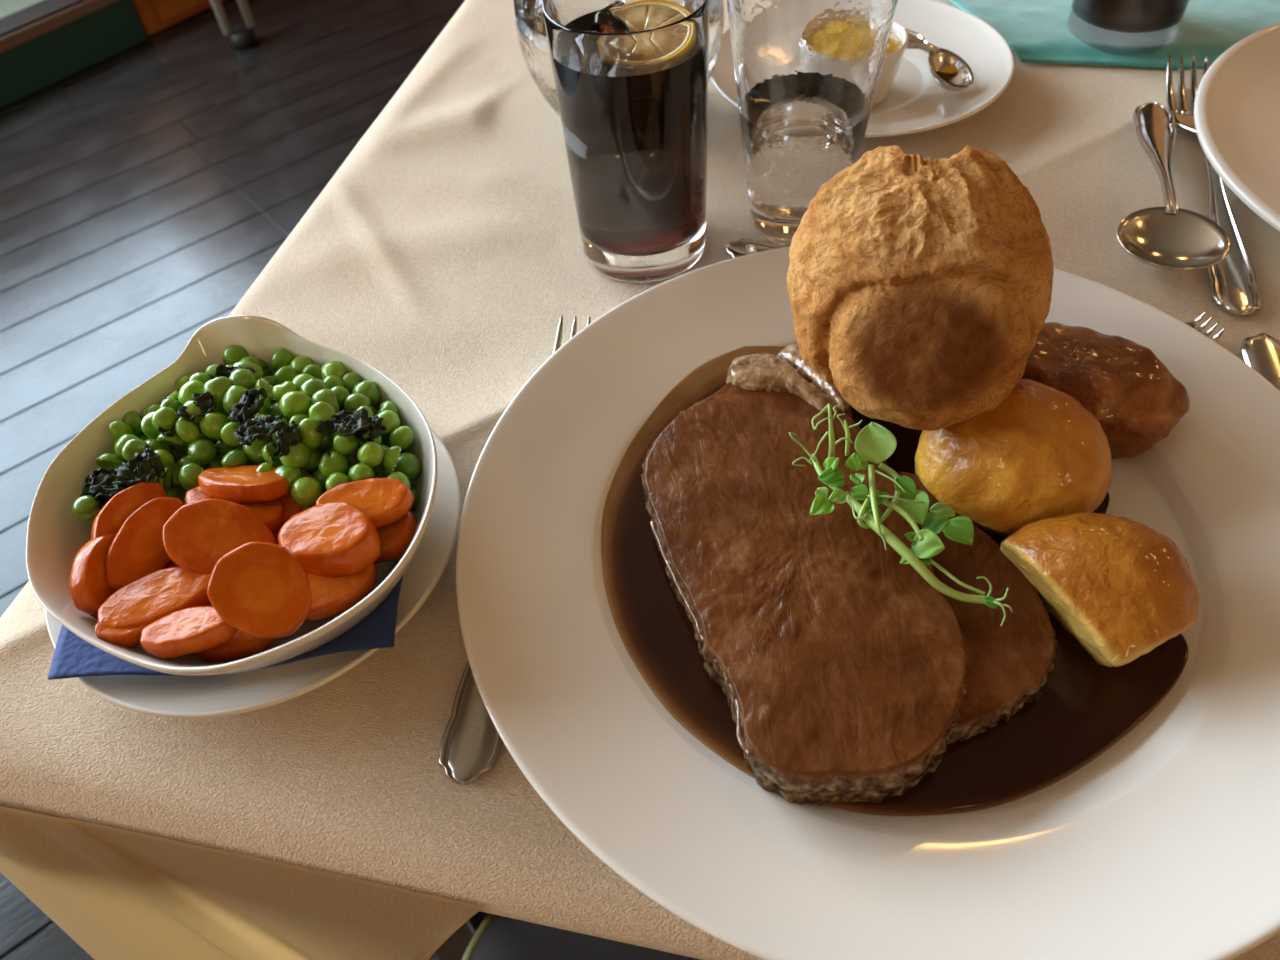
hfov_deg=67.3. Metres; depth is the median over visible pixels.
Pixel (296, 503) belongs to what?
pea
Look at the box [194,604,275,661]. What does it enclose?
carrot slice
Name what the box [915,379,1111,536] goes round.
potato
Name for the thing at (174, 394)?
pea
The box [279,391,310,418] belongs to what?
pea
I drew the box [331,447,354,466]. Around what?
pea
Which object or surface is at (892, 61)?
ramekin
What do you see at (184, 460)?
pea
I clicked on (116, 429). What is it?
pea
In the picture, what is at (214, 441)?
pea
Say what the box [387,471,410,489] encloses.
pea
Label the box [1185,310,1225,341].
fork
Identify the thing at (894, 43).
sauce
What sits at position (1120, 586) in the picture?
potato
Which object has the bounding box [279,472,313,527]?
carrot slice
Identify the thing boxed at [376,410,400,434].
pea
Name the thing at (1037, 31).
placemat
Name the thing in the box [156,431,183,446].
pea
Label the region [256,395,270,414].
pea
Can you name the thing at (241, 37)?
side table
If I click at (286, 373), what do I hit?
pea
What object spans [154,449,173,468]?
pea
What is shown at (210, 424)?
pea
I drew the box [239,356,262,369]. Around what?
pea
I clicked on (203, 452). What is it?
pea
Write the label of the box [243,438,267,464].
pea
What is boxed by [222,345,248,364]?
pea
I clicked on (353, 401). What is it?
pea
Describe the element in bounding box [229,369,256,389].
pea
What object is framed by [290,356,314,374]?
pea
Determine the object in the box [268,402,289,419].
pea
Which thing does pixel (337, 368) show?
pea
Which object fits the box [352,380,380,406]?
pea
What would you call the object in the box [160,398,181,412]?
pea
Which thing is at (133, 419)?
pea
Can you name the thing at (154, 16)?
base cabinet
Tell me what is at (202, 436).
pea
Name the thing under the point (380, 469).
pea
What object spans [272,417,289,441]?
pea
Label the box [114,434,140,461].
pea
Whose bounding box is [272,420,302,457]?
leaf
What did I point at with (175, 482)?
pea
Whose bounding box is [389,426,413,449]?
pea
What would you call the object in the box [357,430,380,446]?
pea
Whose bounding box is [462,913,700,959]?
chair
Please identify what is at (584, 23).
cola
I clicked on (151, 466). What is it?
leaf
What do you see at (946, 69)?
sauce
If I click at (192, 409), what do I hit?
pea
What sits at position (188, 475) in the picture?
pea
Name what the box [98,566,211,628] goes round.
carrot slice
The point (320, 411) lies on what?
pea
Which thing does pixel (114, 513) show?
carrot slice
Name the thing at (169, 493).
pea
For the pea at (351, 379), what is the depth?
0.35 m
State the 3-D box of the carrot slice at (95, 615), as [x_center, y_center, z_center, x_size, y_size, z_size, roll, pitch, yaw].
[-0.166,0.035,0.312,0.029,0.013,0.027,-6,49,0]
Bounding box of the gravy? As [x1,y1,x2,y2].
[601,346,1187,815]
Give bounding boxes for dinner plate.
[456,247,1279,959]
[1194,23,1279,231]
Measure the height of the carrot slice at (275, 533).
0.009 m
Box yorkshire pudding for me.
[787,145,1053,430]
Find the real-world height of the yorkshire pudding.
0.092 m
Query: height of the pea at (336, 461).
0.009 m
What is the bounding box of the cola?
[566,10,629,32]
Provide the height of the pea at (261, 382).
0.010 m
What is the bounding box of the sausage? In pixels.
[1021,322,1189,458]
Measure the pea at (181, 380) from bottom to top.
0.009 m
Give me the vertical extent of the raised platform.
0.145 m
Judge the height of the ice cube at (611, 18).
0.018 m
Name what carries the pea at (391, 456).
in the dish at (55, 534)
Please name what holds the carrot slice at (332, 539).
in the dish at (55, 534)
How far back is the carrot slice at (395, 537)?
0.31 m
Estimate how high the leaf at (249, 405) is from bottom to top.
0.006 m
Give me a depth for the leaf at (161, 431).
0.33 m
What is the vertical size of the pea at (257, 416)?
0.009 m
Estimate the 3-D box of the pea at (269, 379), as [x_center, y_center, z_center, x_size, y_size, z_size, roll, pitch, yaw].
[-0.139,-0.035,0.359,0.009,0.009,0.008,25,56,24]
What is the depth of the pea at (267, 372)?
0.37 m
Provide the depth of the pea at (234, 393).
0.34 m
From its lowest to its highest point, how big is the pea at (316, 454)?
0.009 m
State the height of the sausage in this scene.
0.033 m
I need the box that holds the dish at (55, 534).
[26,315,437,674]
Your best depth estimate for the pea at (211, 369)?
0.36 m
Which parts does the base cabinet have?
door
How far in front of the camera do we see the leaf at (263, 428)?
0.32 m
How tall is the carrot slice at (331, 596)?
0.009 m
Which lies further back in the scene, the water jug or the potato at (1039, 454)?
the water jug
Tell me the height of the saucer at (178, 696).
0.019 m
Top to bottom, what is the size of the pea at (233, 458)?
0.009 m
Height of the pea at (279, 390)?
0.008 m
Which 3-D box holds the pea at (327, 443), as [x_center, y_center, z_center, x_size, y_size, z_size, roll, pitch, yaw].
[-0.109,-0.015,0.335,0.008,0.009,0.009,12,51,15]
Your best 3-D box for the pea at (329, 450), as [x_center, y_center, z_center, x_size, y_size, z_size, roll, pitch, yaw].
[-0.111,-0.010,0.343,0.009,0.009,0.008,19,53,20]
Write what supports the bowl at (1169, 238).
on the spoon at (1169, 237)
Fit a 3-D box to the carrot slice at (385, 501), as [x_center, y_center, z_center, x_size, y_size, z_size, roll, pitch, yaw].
[-0.089,0.008,0.312,0.031,0.008,0.017,-6,49,0]
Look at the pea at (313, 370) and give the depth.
0.35 m
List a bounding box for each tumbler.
[542,0,709,282]
[726,0,898,244]
[1067,0,1189,55]
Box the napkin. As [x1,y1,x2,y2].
[48,574,403,679]
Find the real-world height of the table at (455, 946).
0.740 m
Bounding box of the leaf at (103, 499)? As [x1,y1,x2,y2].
[79,467,113,508]
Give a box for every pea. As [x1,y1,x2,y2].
[72,495,100,521]
[95,453,126,469]
[108,421,133,441]
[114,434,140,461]
[122,411,143,436]
[122,439,152,461]
[141,411,159,437]
[142,404,160,416]
[145,438,171,452]
[152,407,177,429]
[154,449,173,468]
[154,468,172,492]
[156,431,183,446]
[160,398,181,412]
[161,390,178,401]
[165,489,180,499]
[170,487,185,501]
[172,462,180,485]
[174,442,187,454]
[175,373,192,392]
[175,417,199,443]
[177,455,205,471]
[178,380,204,404]
[178,463,203,490]
[183,400,202,422]
[187,433,208,449]
[188,439,216,465]
[189,372,211,383]
[199,412,229,438]
[204,376,231,404]
[205,363,220,378]
[206,457,222,469]
[207,437,217,445]
[213,403,226,414]
[216,438,237,456]
[220,422,240,446]
[221,450,248,466]
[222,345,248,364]
[223,385,248,412]
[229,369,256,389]
[233,361,263,380]
[235,445,254,464]
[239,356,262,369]
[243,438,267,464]
[252,413,267,419]
[255,378,276,400]
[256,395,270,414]
[256,462,273,471]
[258,359,272,376]
[262,443,281,465]
[263,376,275,386]
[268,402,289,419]
[270,348,294,371]
[272,381,296,401]
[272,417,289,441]
[273,365,297,384]
[274,465,302,491]
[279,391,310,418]
[280,443,310,467]
[289,413,308,427]
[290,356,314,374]
[291,477,321,505]
[292,373,314,390]
[295,501,315,510]
[298,418,323,448]
[299,378,327,397]
[301,364,321,379]
[302,448,323,471]
[309,401,335,422]
[311,389,339,412]
[314,469,326,490]
[318,430,332,449]
[319,451,347,477]
[320,361,346,379]
[321,448,331,454]
[322,375,343,388]
[325,472,350,490]
[329,386,349,409]
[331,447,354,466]
[333,433,358,454]
[342,372,362,393]
[344,393,371,411]
[348,463,374,481]
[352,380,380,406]
[356,405,373,417]
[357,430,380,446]
[357,441,383,466]
[371,406,377,414]
[372,444,389,474]
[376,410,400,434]
[377,401,398,415]
[381,434,390,446]
[382,446,400,473]
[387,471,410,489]
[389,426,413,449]
[394,453,420,481]
[400,447,408,453]
[410,487,418,510]
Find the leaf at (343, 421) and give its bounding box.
[315,408,370,435]
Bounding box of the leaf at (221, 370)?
[215,363,255,377]
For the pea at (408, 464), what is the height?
0.010 m
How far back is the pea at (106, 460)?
0.34 m
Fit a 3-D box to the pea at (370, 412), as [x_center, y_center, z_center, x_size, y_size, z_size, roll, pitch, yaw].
[-0.097,-0.021,0.339,0.008,0.010,0.009,14,52,16]
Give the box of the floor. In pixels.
[0,0,464,959]
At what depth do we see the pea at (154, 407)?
0.35 m
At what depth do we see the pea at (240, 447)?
0.34 m
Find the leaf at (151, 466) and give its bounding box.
[112,445,165,485]
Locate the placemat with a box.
[948,0,1279,69]
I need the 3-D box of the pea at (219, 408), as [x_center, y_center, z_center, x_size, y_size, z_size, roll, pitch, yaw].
[-0.154,-0.025,0.346,0.010,0.010,0.010,-23,51,-14]
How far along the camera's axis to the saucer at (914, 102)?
0.54 m
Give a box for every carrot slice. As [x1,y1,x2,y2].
[69,533,116,613]
[89,612,97,618]
[91,482,165,538]
[95,622,148,647]
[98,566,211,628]
[105,497,184,590]
[140,606,237,657]
[162,498,276,572]
[167,561,210,604]
[185,486,284,531]
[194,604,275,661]
[198,465,289,502]
[207,541,311,637]
[272,528,280,544]
[278,502,380,576]
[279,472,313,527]
[307,563,376,619]
[316,478,413,528]
[373,511,416,563]
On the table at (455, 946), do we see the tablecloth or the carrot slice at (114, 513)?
the tablecloth
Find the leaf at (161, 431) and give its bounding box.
[158,416,180,436]
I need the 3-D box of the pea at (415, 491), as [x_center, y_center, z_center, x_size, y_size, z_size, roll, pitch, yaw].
[-0.080,0.006,0.334,0.009,0.009,0.009,-3,49,3]
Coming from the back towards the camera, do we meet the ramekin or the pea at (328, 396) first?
the ramekin
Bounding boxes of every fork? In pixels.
[438,315,590,783]
[1166,54,1261,315]
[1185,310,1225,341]
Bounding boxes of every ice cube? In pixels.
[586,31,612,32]
[591,0,629,32]
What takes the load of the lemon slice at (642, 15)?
in the cola
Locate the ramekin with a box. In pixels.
[872,21,908,106]
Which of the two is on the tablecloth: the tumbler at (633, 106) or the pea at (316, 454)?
the tumbler at (633, 106)
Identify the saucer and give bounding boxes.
[45,428,461,718]
[711,0,1013,137]
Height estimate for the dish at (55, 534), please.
0.054 m
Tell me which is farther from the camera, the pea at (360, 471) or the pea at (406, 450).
the pea at (406, 450)
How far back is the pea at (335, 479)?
0.32 m
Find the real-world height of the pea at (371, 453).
0.009 m
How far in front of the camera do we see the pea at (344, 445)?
0.32 m
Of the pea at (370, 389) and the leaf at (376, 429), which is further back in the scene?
the pea at (370, 389)
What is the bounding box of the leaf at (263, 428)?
[234,415,286,445]
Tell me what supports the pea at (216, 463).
in the dish at (55, 534)
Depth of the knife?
0.39 m
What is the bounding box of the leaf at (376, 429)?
[354,415,385,443]
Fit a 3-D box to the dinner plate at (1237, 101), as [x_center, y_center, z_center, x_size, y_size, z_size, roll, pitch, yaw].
[0.418,-0.146,0.446,0.300,0.023,0.300,33,59,28]
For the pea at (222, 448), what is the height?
0.008 m
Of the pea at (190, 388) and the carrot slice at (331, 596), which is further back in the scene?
the pea at (190, 388)
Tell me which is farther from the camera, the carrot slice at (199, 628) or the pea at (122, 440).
the pea at (122, 440)
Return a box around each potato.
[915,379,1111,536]
[1000,512,1198,666]
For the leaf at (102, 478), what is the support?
in the dish at (55, 534)
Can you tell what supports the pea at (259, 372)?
in the dish at (55, 534)
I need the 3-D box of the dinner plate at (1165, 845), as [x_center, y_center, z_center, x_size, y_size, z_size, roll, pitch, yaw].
[0.088,0.018,0.332,0.300,0.026,0.300,-8,49,-2]
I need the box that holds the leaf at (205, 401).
[177,391,215,421]
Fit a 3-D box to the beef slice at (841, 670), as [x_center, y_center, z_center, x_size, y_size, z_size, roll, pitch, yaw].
[0.050,0.020,0.330,0.092,0.023,0.184,-6,49,0]
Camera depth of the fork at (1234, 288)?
0.44 m
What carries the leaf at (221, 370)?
in the dish at (55, 534)
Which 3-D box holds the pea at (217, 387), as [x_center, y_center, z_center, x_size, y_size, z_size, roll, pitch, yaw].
[-0.150,-0.032,0.343,0.009,0.010,0.010,17,53,19]
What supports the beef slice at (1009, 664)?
on the dinner plate at (1165, 845)
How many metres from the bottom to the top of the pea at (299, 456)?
0.009 m
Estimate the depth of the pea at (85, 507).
0.32 m
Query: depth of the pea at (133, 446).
0.33 m
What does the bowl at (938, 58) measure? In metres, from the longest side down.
0.030 x 0.022 x 0.013 m
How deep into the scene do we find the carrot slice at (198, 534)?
0.30 m
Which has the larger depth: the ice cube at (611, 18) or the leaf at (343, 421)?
the ice cube at (611, 18)
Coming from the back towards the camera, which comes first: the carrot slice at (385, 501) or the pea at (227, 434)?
the pea at (227, 434)
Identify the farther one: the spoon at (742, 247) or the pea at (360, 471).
the spoon at (742, 247)
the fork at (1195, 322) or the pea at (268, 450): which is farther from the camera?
the fork at (1195, 322)
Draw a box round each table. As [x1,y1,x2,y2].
[210,0,256,49]
[435,911,487,959]
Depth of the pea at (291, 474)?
0.32 m
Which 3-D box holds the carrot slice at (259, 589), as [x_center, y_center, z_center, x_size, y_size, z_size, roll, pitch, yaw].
[-0.113,0.033,0.286,0.028,0.024,0.025,-6,49,0]
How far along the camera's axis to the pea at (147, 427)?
0.34 m
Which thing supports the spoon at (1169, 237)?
on the tablecloth
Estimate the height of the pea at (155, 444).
0.010 m
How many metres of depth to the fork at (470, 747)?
0.30 m
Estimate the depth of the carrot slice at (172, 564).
0.31 m
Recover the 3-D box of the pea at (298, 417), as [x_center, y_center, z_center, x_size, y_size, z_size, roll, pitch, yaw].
[-0.117,-0.019,0.332,0.008,0.008,0.008,-10,49,-3]
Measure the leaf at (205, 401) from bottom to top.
0.006 m
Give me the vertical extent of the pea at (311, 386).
0.010 m
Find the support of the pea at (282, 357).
in the dish at (55, 534)
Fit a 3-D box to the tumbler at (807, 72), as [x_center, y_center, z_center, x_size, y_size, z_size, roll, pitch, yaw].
[0.073,-0.170,0.427,0.074,0.128,0.074,4,50,9]
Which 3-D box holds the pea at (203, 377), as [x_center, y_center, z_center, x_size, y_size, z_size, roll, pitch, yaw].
[-0.163,-0.036,0.356,0.008,0.008,0.008,-13,50,-7]
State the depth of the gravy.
0.30 m
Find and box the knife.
[1240,332,1279,390]
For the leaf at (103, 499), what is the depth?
0.32 m
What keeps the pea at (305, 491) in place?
in the dish at (55, 534)
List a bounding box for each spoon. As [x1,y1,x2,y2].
[726,239,789,257]
[905,28,973,90]
[1117,102,1230,270]
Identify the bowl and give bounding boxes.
[928,48,973,90]
[1117,207,1230,270]
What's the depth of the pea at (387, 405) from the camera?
0.34 m
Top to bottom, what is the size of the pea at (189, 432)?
0.009 m
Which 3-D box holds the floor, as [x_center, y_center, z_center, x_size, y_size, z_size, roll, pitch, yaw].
[0.124,0.429,1.050,6.100,0.100,7.900,29,57,26]
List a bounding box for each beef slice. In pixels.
[641,343,966,805]
[898,471,1057,743]
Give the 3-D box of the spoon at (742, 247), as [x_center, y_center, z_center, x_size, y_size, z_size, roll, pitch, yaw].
[0.084,-0.102,0.446,0.090,0.003,0.017,14,52,16]
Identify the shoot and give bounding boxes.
[789,403,1012,625]
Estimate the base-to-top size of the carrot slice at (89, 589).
0.016 m
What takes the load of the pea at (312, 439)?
in the dish at (55, 534)
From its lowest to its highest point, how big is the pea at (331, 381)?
0.010 m
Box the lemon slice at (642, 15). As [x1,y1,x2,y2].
[621,0,691,31]
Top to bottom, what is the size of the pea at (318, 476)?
0.009 m
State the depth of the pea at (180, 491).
0.34 m
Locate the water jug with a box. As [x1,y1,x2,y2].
[513,0,723,116]
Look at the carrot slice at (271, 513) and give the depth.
0.32 m
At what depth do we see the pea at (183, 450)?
0.34 m
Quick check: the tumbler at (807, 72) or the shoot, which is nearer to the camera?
the shoot
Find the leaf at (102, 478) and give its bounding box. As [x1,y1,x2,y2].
[80,453,142,500]
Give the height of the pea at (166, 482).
0.009 m
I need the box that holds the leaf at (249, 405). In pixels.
[228,387,267,425]
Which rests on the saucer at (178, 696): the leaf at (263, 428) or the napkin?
the napkin
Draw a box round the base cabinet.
[131,0,224,35]
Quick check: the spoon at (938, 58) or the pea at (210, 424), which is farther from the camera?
the spoon at (938, 58)
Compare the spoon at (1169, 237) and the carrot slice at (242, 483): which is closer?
the carrot slice at (242, 483)
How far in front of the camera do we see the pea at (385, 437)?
0.34 m
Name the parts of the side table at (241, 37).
leg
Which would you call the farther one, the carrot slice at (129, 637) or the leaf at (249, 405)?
the leaf at (249, 405)
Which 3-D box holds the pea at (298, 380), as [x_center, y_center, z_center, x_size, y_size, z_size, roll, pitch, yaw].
[-0.122,-0.034,0.349,0.010,0.010,0.008,22,55,22]
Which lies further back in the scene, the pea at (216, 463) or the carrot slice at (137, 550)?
the pea at (216, 463)
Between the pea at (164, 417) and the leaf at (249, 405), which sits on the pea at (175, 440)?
the pea at (164, 417)
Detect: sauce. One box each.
[885,32,901,54]
[937,65,958,72]
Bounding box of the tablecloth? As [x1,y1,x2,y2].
[0,0,1279,959]
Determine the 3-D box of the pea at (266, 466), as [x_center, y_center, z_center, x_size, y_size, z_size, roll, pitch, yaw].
[-0.126,-0.002,0.328,0.005,0.010,0.008,15,52,17]
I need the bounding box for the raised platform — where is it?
[0,0,147,108]
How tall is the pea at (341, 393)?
0.009 m
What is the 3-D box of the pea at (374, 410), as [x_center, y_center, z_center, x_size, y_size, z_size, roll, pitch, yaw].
[-0.099,-0.023,0.351,0.007,0.009,0.007,3,50,8]
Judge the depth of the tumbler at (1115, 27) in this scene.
0.54 m

